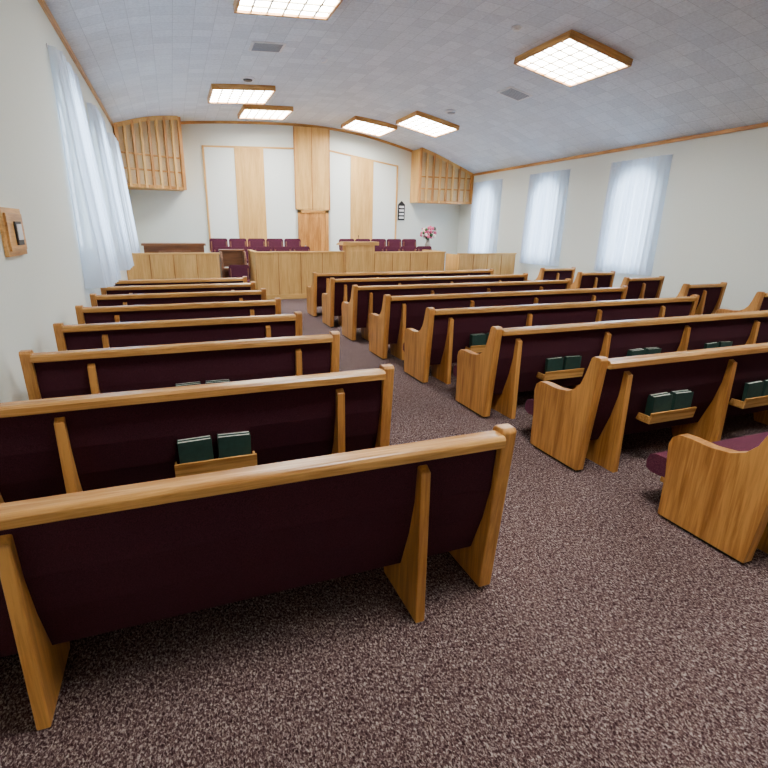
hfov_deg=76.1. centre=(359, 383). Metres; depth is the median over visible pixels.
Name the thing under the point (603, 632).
floor
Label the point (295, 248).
chair
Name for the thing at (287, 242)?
chair
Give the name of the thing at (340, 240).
chair
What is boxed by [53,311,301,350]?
pew
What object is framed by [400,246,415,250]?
chair
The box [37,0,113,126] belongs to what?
trim
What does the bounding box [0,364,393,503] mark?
pew
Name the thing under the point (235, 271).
chair
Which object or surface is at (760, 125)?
trim
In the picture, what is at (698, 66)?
ceiling
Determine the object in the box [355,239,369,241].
chair
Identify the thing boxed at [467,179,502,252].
curtain
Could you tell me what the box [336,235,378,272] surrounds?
pulpit
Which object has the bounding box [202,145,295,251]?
wall panel
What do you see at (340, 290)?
pew
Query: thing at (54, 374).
pew
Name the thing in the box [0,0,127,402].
wall
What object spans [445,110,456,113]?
recessed light
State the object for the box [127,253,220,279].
rail
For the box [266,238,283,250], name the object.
chair
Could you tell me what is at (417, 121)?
ceiling light
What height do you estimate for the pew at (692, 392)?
0.912 m
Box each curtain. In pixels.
[48,45,121,287]
[87,103,133,270]
[107,132,140,252]
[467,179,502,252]
[519,169,569,265]
[594,155,672,275]
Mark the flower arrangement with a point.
(427, 233)
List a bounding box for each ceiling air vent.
[248,41,285,52]
[497,86,532,100]
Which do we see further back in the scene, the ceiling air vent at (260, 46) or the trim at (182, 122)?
the trim at (182, 122)
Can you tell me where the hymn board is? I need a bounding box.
[397,201,404,219]
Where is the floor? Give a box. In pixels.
[0,298,767,767]
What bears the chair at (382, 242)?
on the choir riser
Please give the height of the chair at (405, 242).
0.837 m
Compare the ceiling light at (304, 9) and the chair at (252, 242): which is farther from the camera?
the chair at (252, 242)
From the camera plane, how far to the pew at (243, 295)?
6.73 m
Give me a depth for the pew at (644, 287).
9.76 m
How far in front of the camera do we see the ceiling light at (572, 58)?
8.49 m
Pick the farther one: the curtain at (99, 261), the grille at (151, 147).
the grille at (151, 147)
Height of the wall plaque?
0.360 m
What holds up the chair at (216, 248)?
on the choir riser
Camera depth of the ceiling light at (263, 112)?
13.50 m
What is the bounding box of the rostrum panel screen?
[247,250,445,299]
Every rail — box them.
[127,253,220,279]
[445,253,516,274]
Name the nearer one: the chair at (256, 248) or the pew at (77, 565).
the pew at (77, 565)
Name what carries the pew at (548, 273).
on the floor
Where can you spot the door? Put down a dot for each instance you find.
(313, 225)
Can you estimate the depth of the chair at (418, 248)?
15.96 m
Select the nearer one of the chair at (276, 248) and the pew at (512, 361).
the pew at (512, 361)
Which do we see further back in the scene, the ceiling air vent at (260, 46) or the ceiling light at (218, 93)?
the ceiling light at (218, 93)
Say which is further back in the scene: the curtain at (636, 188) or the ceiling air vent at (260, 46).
the curtain at (636, 188)
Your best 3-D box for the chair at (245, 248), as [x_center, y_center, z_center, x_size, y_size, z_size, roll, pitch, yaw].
[-3.287,-3.484,13.984,0.530,0.837,0.567,-6,19,-19]
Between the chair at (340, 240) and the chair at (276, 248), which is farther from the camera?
the chair at (340, 240)
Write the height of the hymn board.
0.660 m
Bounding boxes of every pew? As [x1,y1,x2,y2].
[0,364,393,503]
[0,423,515,730]
[19,331,339,399]
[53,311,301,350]
[75,298,280,323]
[90,288,265,306]
[100,281,254,294]
[114,276,246,285]
[306,269,493,316]
[322,273,527,326]
[341,279,570,340]
[369,286,627,359]
[403,295,699,383]
[453,310,767,418]
[525,342,767,472]
[527,267,575,284]
[570,271,614,288]
[620,276,664,299]
[646,431,767,562]
[676,282,727,314]
[715,291,767,313]
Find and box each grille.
[113,116,186,190]
[410,148,473,203]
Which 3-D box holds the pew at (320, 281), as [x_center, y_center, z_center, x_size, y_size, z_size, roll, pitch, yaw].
[0.933,-2.108,10.986,4.260,0.912,0.826,-6,19,-19]
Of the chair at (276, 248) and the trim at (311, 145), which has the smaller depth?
the chair at (276, 248)
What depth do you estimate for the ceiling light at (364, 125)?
14.85 m
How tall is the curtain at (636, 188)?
2.530 m
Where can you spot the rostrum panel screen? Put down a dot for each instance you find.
(283, 274)
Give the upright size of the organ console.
1.200 m
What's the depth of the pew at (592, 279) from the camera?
10.82 m
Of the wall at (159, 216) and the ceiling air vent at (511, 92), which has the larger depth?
the wall at (159, 216)
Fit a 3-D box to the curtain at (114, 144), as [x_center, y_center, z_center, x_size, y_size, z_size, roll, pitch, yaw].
[-5.913,-4.635,12.400,0.338,2.860,1.640,-6,19,-19]
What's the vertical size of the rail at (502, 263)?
1.090 m
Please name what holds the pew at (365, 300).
on the floor
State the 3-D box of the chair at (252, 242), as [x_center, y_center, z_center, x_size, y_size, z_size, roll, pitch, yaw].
[-3.145,-4.058,15.141,0.530,0.837,0.567,-6,19,-19]
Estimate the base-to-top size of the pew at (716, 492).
0.912 m
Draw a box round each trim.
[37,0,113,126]
[181,121,412,151]
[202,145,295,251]
[293,126,329,209]
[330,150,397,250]
[473,122,767,175]
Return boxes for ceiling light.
[207,83,275,104]
[233,0,342,19]
[237,104,293,119]
[341,116,396,136]
[395,111,459,137]
[514,29,632,87]
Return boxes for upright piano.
[141,243,205,252]
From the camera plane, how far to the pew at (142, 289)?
7.66 m
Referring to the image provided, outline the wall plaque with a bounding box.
[0,207,27,256]
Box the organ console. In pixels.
[219,249,246,277]
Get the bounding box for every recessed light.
[240,76,254,81]
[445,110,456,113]
[511,25,521,31]
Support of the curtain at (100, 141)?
hanging from the wall at (40, 288)
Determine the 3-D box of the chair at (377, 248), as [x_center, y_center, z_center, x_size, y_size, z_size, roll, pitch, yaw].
[0.563,-3.873,15.340,0.530,0.837,0.567,-6,19,-19]
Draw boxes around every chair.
[209,238,227,252]
[213,246,231,252]
[229,238,248,264]
[229,265,249,282]
[234,246,252,262]
[248,238,264,249]
[254,246,271,250]
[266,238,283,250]
[273,246,290,250]
[284,239,300,250]
[292,246,309,250]
[339,239,353,250]
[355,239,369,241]
[371,239,385,247]
[375,246,383,251]
[384,246,399,251]
[387,239,400,247]
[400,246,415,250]
[402,239,415,246]
[416,246,431,250]
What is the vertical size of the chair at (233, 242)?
0.837 m
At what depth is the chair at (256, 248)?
14.24 m
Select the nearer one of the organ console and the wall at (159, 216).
the organ console
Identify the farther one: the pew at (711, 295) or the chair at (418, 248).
the chair at (418, 248)
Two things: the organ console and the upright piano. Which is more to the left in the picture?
the upright piano
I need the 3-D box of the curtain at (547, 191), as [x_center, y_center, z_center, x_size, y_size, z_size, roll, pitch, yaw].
[5.255,-4.766,14.194,0.198,2.530,1.640,-6,19,-19]
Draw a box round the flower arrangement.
[420,226,437,245]
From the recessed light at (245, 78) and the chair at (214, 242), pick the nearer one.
the recessed light at (245, 78)
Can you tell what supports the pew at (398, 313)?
on the floor
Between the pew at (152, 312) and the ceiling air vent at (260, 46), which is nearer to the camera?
the pew at (152, 312)
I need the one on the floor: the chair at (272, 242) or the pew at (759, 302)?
the pew at (759, 302)
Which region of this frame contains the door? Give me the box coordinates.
[298,210,328,250]
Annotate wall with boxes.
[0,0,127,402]
[128,124,459,270]
[457,127,767,309]
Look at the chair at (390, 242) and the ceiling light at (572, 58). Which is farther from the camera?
the chair at (390, 242)
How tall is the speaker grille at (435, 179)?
1.750 m
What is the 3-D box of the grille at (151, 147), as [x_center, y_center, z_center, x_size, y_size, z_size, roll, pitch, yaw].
[-5.853,-6.497,13.758,1.705,1.933,1.636,-6,19,-19]
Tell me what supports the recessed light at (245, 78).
in the ceiling
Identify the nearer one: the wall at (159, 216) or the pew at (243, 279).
the pew at (243, 279)
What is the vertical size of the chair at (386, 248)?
0.837 m
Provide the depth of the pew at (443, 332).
5.93 m
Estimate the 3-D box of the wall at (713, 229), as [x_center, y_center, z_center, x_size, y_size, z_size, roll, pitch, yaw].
[7.264,-3.010,9.658,0.200,3.760,20.000,-6,19,-19]
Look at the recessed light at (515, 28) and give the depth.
7.82 m
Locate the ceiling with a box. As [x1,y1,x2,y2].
[44,0,767,173]
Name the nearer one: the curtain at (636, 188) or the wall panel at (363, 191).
the curtain at (636, 188)

